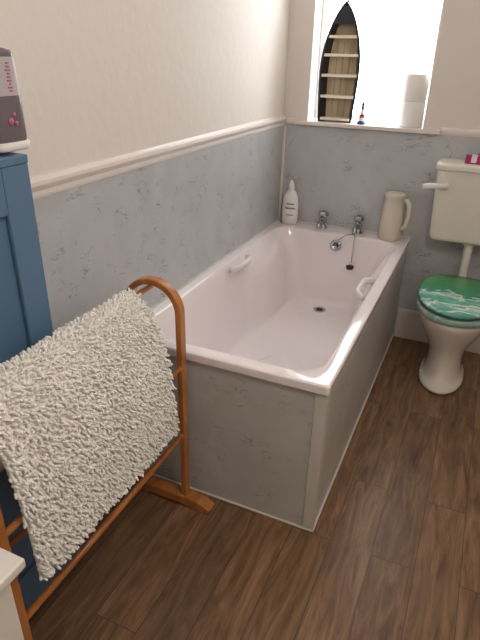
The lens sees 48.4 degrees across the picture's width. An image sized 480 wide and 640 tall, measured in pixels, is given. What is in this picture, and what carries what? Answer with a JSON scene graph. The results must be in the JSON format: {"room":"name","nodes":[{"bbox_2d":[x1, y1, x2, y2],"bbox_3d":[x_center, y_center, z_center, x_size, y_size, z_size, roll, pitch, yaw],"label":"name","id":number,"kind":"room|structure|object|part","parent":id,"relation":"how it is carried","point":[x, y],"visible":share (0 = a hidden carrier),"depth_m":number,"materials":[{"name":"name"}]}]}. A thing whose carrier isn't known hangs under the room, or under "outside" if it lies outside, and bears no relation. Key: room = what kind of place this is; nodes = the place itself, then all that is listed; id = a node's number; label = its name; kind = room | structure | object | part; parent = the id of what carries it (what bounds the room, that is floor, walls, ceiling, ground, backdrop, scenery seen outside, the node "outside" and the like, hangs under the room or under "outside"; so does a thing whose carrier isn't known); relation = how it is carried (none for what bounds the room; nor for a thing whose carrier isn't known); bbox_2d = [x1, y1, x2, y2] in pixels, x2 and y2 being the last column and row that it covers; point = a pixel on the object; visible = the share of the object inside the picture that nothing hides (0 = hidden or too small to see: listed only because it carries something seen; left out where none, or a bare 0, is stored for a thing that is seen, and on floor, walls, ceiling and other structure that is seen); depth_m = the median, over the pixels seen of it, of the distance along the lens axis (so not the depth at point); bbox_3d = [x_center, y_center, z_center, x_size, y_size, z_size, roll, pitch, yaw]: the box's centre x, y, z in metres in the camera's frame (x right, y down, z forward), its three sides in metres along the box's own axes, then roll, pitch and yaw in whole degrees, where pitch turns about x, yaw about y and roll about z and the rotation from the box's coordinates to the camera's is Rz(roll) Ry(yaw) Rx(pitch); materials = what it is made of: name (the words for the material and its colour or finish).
{"room":"bathroom","nodes":[
{"label":"bathroom","id":0,"kind":"room"},
{"bbox_2d":[0,139,29,152],"bbox_3d":[-0.560,-0.418,1.275,0.078,0.020,0.102,12,29,21],"label":"folded towel","id":1,"kind":"object","parent":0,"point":[6,145],"depth_m":1.25,"materials":[{"name":"white fabric"}]},
{"bbox_2d":[0,0,289,176],"bbox_3d":[-0.618,-0.399,1.555,0.200,2.400,4.400,12,29,21],"label":"wall","id":2,"kind":"structure","parent":0,"point":[98,79],"depth_m":1.76,"materials":[{"name":"beige paint"}]},
{"bbox_2d":[33,125,282,331],"bbox_3d":[-0.185,-0.193,2.486,0.006,1.214,2.085,12,29,21],"label":"wall panel","id":3,"kind":"object","parent":2,"relation":"attached to","point":[171,220],"depth_m":2.04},
{"bbox_2d":[30,114,286,199],"bbox_3d":[-0.167,-0.733,2.212,0.020,0.058,2.085,12,29,21],"label":"trim","id":4,"kind":"structure","parent":2,"relation":"attached to","point":[46,184],"depth_m":1.83,"materials":[{"name":"beige wood"}]},
{"bbox_2d":[28,336,479,639],"bbox_3d":[0.336,0.933,1.730,2.350,0.100,4.400,12,29,21],"label":"floor","id":5,"kind":"structure","parent":0,"point":[392,552],"depth_m":1.85,"materials":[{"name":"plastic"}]},
{"bbox_2d":[0,548,25,639],"bbox_3d":[-0.636,0.796,0.950,0.440,0.805,0.435,12,29,21],"label":"base cabinet","id":6,"kind":"object","parent":5,"relation":"on","point":[11,565],"visible":1,"depth_m":0.88,"materials":[{"name":"white paint"}]},
{"bbox_3d":[-0.469,0.810,0.873,0.015,0.695,0.385,12,29,21],"label":"door frame","id":7,"kind":"part","parent":6,"relation":"part of","materials":[{"name":"white paint"}]},
{"bbox_2d":[0,152,85,609],"bbox_3d":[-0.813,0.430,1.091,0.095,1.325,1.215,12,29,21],"label":"cabinet","id":8,"kind":"object","parent":5,"relation":"on","point":[25,315],"visible":0.51,"depth_m":1.36,"materials":[{"name":"paint"}]},
{"bbox_2d":[0,47,29,152],"bbox_3d":[-0.554,-0.540,1.212,0.106,0.296,0.102,12,29,21],"label":"dispenser","id":9,"kind":"object","parent":8,"relation":"on","point":[13,135],"visible":1,"depth_m":1.22,"materials":[{"name":"white plastic"}]},
{"bbox_2d":[0,276,213,639],"bbox_3d":[-0.403,0.441,1.549,0.320,0.912,0.831,12,29,21],"label":"towel rack","id":10,"kind":"object","parent":5,"relation":"on","point":[183,494],"visible":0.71,"depth_m":1.69,"materials":[{"name":"brown wood"}]},
{"bbox_3d":[-0.538,0.524,1.657,0.020,0.020,0.807,12,29,21],"label":"rail","id":11,"kind":"part","parent":10,"relation":"part of","materials":[{"name":"brown wood"}]},
{"bbox_2d":[0,287,179,580],"bbox_3d":[-0.426,0.259,1.443,0.246,0.502,0.649,12,29,21],"label":"bath mat","id":12,"kind":"object","parent":10,"relation":"on","point":[87,408],"visible":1,"depth_m":1.34,"materials":[{"name":"white fabric"}]},
{"bbox_3d":[-0.355,0.313,1.462,0.018,0.018,0.807,12,29,21],"label":"rail","id":13,"kind":"part","parent":10,"relation":"part of","materials":[{"name":"brown wood"}]},
{"bbox_3d":[-0.361,0.563,1.588,0.020,0.020,0.807,12,29,21],"label":"rail","id":14,"kind":"part","parent":10,"relation":"part of","materials":[{"name":"brown wood"}]},
{"bbox_3d":[-0.447,0.050,1.380,0.018,0.018,0.807,12,29,21],"label":"rail","id":15,"kind":"part","parent":10,"relation":"part of","materials":[{"name":"brown wood"}]},
{"bbox_2d":[146,218,410,532],"bbox_3d":[0.250,0.069,2.627,0.805,0.637,1.693,12,29,21],"label":"bathtub","id":16,"kind":"object","parent":5,"relation":"on","point":[287,344],"visible":0.93,"depth_m":2.19,"materials":[{"name":"white ceramic"}]},
{"bbox_3d":[-0.091,0.416,1.953,0.787,0.595,0.006,12,29,21],"label":"panel","id":17,"kind":"part","parent":16,"relation":"part of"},
{"bbox_2d":[282,180,298,224],"bbox_3d":[0.302,-0.704,3.185,0.102,0.263,0.068,12,29,21],"label":"shampoo bottle","id":18,"kind":"object","parent":16,"relation":"on","point":[290,205],"visible":1,"depth_m":3.17,"materials":[{"name":"white plastic"}]},
{"bbox_3d":[0.258,0.489,1.828,0.039,0.596,0.037,12,29,21],"label":"corner trim","id":19,"kind":"part","parent":16,"relation":"part of","materials":[{"name":"white plastic"}]},
{"bbox_2d":[316,210,328,228],"bbox_3d":[0.476,-0.580,3.125,0.063,0.102,0.136,12,29,21],"label":"tap","id":20,"kind":"object","parent":16,"relation":"on","point":[321,224],"visible":1,"depth_m":3.13,"materials":[{"name":"silver metal"}]},
{"bbox_3d":[0.470,-0.561,3.121,0.032,0.044,0.108,12,29,21],"label":"spout","id":21,"kind":"part","parent":20,"relation":"part of","materials":[{"name":"silver metal"}]},
{"bbox_3d":[0.492,-0.623,3.142,0.063,0.036,0.056,12,29,21],"label":"handle","id":22,"kind":"part","parent":20,"relation":"part of","materials":[{"name":"silver metal"}]},
{"bbox_3d":[0.550,-0.429,3.077,0.066,0.066,0.020,12,29,21],"label":"overflow plate","id":23,"kind":"part","parent":16,"relation":"part of","materials":[{"name":"silver metal"}]},
{"bbox_2d":[335,234,354,269],"bbox_3d":[0.597,-0.390,3.035,0.113,0.186,0.099,3,27,3],"label":"plug","id":24,"kind":"object","parent":16,"relation":"hanging from","point":[348,267],"visible":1,"depth_m":3.03,"materials":[{"name":"black rubber"}]},
{"bbox_2d":[352,215,364,233],"bbox_3d":[0.667,-0.537,3.050,0.063,0.102,0.136,12,29,21],"label":"tap","id":25,"kind":"object","parent":16,"relation":"on","point":[358,219],"visible":1,"depth_m":3.05,"materials":[{"name":"silver metal"}]},
{"bbox_3d":[0.662,-0.519,3.046,0.032,0.044,0.108,12,29,21],"label":"spout","id":26,"kind":"part","parent":25,"relation":"part of","materials":[{"name":"silver metal"}]},
{"bbox_3d":[0.684,-0.581,3.067,0.063,0.036,0.056,12,29,21],"label":"handle","id":27,"kind":"part","parent":25,"relation":"part of","materials":[{"name":"silver metal"}]},
{"bbox_3d":[0.608,0.159,2.499,0.006,0.595,1.681,12,29,21],"label":"panel","id":28,"kind":"part","parent":16,"relation":"part of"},
{"bbox_2d":[378,191,411,240],"bbox_3d":[0.862,-0.574,2.956,0.166,0.258,0.128,12,29,21],"label":"plastic jug","id":29,"kind":"object","parent":16,"relation":"on","point":[391,226],"visible":1,"depth_m":2.92,"materials":[{"name":"beige plastic"}]},
{"bbox_3d":[0.848,-0.686,2.909,0.114,0.017,0.114,12,29,21],"label":"lid","id":30,"kind":"part","parent":29,"relation":"part of","materials":[{"name":"beige plastic"}]},
{"bbox_3d":[0.897,-0.565,2.902,0.020,0.188,0.065,-19,33,-35],"label":"handle","id":31,"kind":"part","parent":29,"relation":"part of","materials":[{"name":"beige plastic"}]},
{"bbox_2d":[416,158,479,394],"bbox_3d":[1.105,-0.209,2.723,0.509,1.084,0.614,12,29,21],"label":"toilet","id":32,"kind":"object","parent":5,"relation":"on","point":[448,306],"visible":1,"depth_m":2.69,"materials":[{"name":"beige ceramic"}]},
{"bbox_3d":[0.978,-0.669,2.681,0.123,0.037,0.025,12,29,21],"label":"lever","id":33,"kind":"part","parent":32,"relation":"part of","materials":[{"name":"white plastic"}]},
{"bbox_3d":[1.087,-0.067,2.691,0.380,0.038,0.432,12,29,21],"label":"seat","id":34,"kind":"part","parent":32,"relation":"part of","materials":[{"name":"plastic"}]},
{"bbox_3d":[1.089,-0.122,2.667,0.382,0.057,0.441,12,29,21],"label":"lid","id":35,"kind":"part","parent":32,"relation":"part of","materials":[{"name":"green plastic"}]},
{"bbox_3d":[1.223,-0.758,2.652,0.462,0.034,0.191,12,29,21],"label":"cistern lid","id":36,"kind":"part","parent":32,"relation":"part of","materials":[{"name":"white ceramic"}]},
{"bbox_2d":[465,154,479,164],"bbox_3d":[1.203,-0.783,2.617,0.182,0.041,0.042,12,29,21],"label":"box","id":37,"kind":"object","parent":32,"relation":"on","point":[470,158],"visible":1,"depth_m":2.62,"materials":[{"name":"pink cardboard"}]},
{"bbox_2d":[284,0,479,132],"bbox_3d":[1.237,-0.986,2.811,2.050,2.400,0.250,12,29,21],"label":"wall","id":38,"kind":"structure","parent":0,"point":[453,101],"depth_m":2.70,"materials":[{"name":"beige paint"}]},
{"bbox_2d":[278,125,285,217],"bbox_3d":[0.252,-0.875,3.189,0.016,0.546,0.016,12,29,21],"label":"trim","id":39,"kind":"structure","parent":38,"relation":"attached to","point":[284,126],"depth_m":3.17,"materials":[{"name":"beige"}]},
{"bbox_2d":[286,117,294,123],"bbox_3d":[0.290,-1.140,3.050,0.050,0.034,0.011,12,29,21],"label":"trim","id":40,"kind":"structure","parent":38,"relation":"attached to","point":[290,120],"depth_m":3.05,"materials":[{"name":"beige"}]},
{"bbox_2d":[294,119,440,134],"bbox_3d":[0.698,-1.071,2.945,0.787,0.020,0.165,12,29,21],"label":"window sill","id":41,"kind":"structure","parent":38,"relation":"attached to","point":[314,122],"depth_m":2.89,"materials":[{"name":"beige"}]},
{"bbox_2d":[318,0,359,122],"bbox_3d":[0.550,-1.389,2.887,0.220,0.594,0.095,12,29,21],"label":"ornament","id":42,"kind":"object","parent":41,"relation":"on","point":[339,71],"visible":1,"depth_m":2.91,"materials":[{"name":"black paint"}]},
{"bbox_3d":[0.537,-1.130,2.999,0.169,0.014,0.055,12,29,21],"label":"shelf","id":43,"kind":"part","parent":42,"relation":"part of","materials":[{"name":"beige wood"}]},
{"bbox_3d":[0.541,-1.235,2.953,0.188,0.014,0.055,12,29,21],"label":"shelf","id":44,"kind":"part","parent":42,"relation":"part of","materials":[{"name":"beige wood"}]},
{"bbox_3d":[0.546,-1.331,2.910,0.198,0.014,0.055,12,29,21],"label":"shelf","id":45,"kind":"part","parent":42,"relation":"part of","materials":[{"name":"beige wood"}]},
{"bbox_3d":[0.550,-1.422,2.869,0.189,0.014,0.055,12,29,21],"label":"shelf","id":46,"kind":"part","parent":42,"relation":"part of","materials":[{"name":"beige wood"}]},
{"bbox_3d":[0.554,-1.503,2.834,0.156,0.014,0.055,12,29,21],"label":"shelf","id":47,"kind":"part","parent":42,"relation":"part of","materials":[{"name":"beige wood"}]},
{"bbox_2d":[357,100,365,124],"bbox_3d":[0.663,-1.125,2.890,0.048,0.124,0.048,12,29,21],"label":"ornament","id":48,"kind":"object","parent":41,"relation":"on","point":[361,121],"visible":1,"depth_m":2.89,"materials":[{"name":"blue paint"}]},
{"bbox_2d":[397,100,425,127],"bbox_3d":[0.910,-1.094,2.833,0.128,0.129,0.128,12,29,21],"label":"toilet roll","id":49,"kind":"object","parent":41,"relation":"on","point":[411,113],"visible":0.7,"depth_m":2.79,"materials":[{"name":"white paper"}]},
{"bbox_2d":[401,73,429,101],"bbox_3d":[0.912,-1.210,2.775,0.128,0.129,0.128,12,29,21],"label":"toilet roll","id":50,"kind":"object","parent":49,"relation":"on","point":[415,85],"visible":1,"depth_m":2.73,"materials":[{"name":"white paper"}]},
{"bbox_2d":[314,0,443,125],"bbox_3d":[0.739,-1.542,2.819,0.632,0.935,0.040,12,29,21],"label":"frame","id":51,"kind":"object","parent":38,"relation":"attached to","point":[326,3],"visible":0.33,"depth_m":2.95,"materials":[{"name":"white paint"}]},
{"bbox_2d":[281,122,479,333],"bbox_3d":[1.175,-0.398,2.974,2.044,1.199,0.006,12,29,21],"label":"wall panel","id":52,"kind":"object","parent":38,"relation":"attached to","point":[346,173],"visible":0.56,"depth_m":3.02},
{"bbox_2d":[394,308,479,353],"bbox_3d":[1.525,0.138,3.049,1.245,0.190,0.014,12,29,21],"label":"baseboard","id":53,"kind":"structure","parent":38,"relation":"attached to","point":[408,322],"depth_m":3.23,"materials":[{"name":"beige"}]},
{"bbox_2d":[441,127,479,136],"bbox_3d":[1.578,-0.857,2.545,1.185,0.034,0.011,12,29,21],"label":"trim","id":54,"kind":"structure","parent":38,"relation":"attached to","point":[444,131],"depth_m":2.72,"materials":[{"name":"beige"}]}
]}

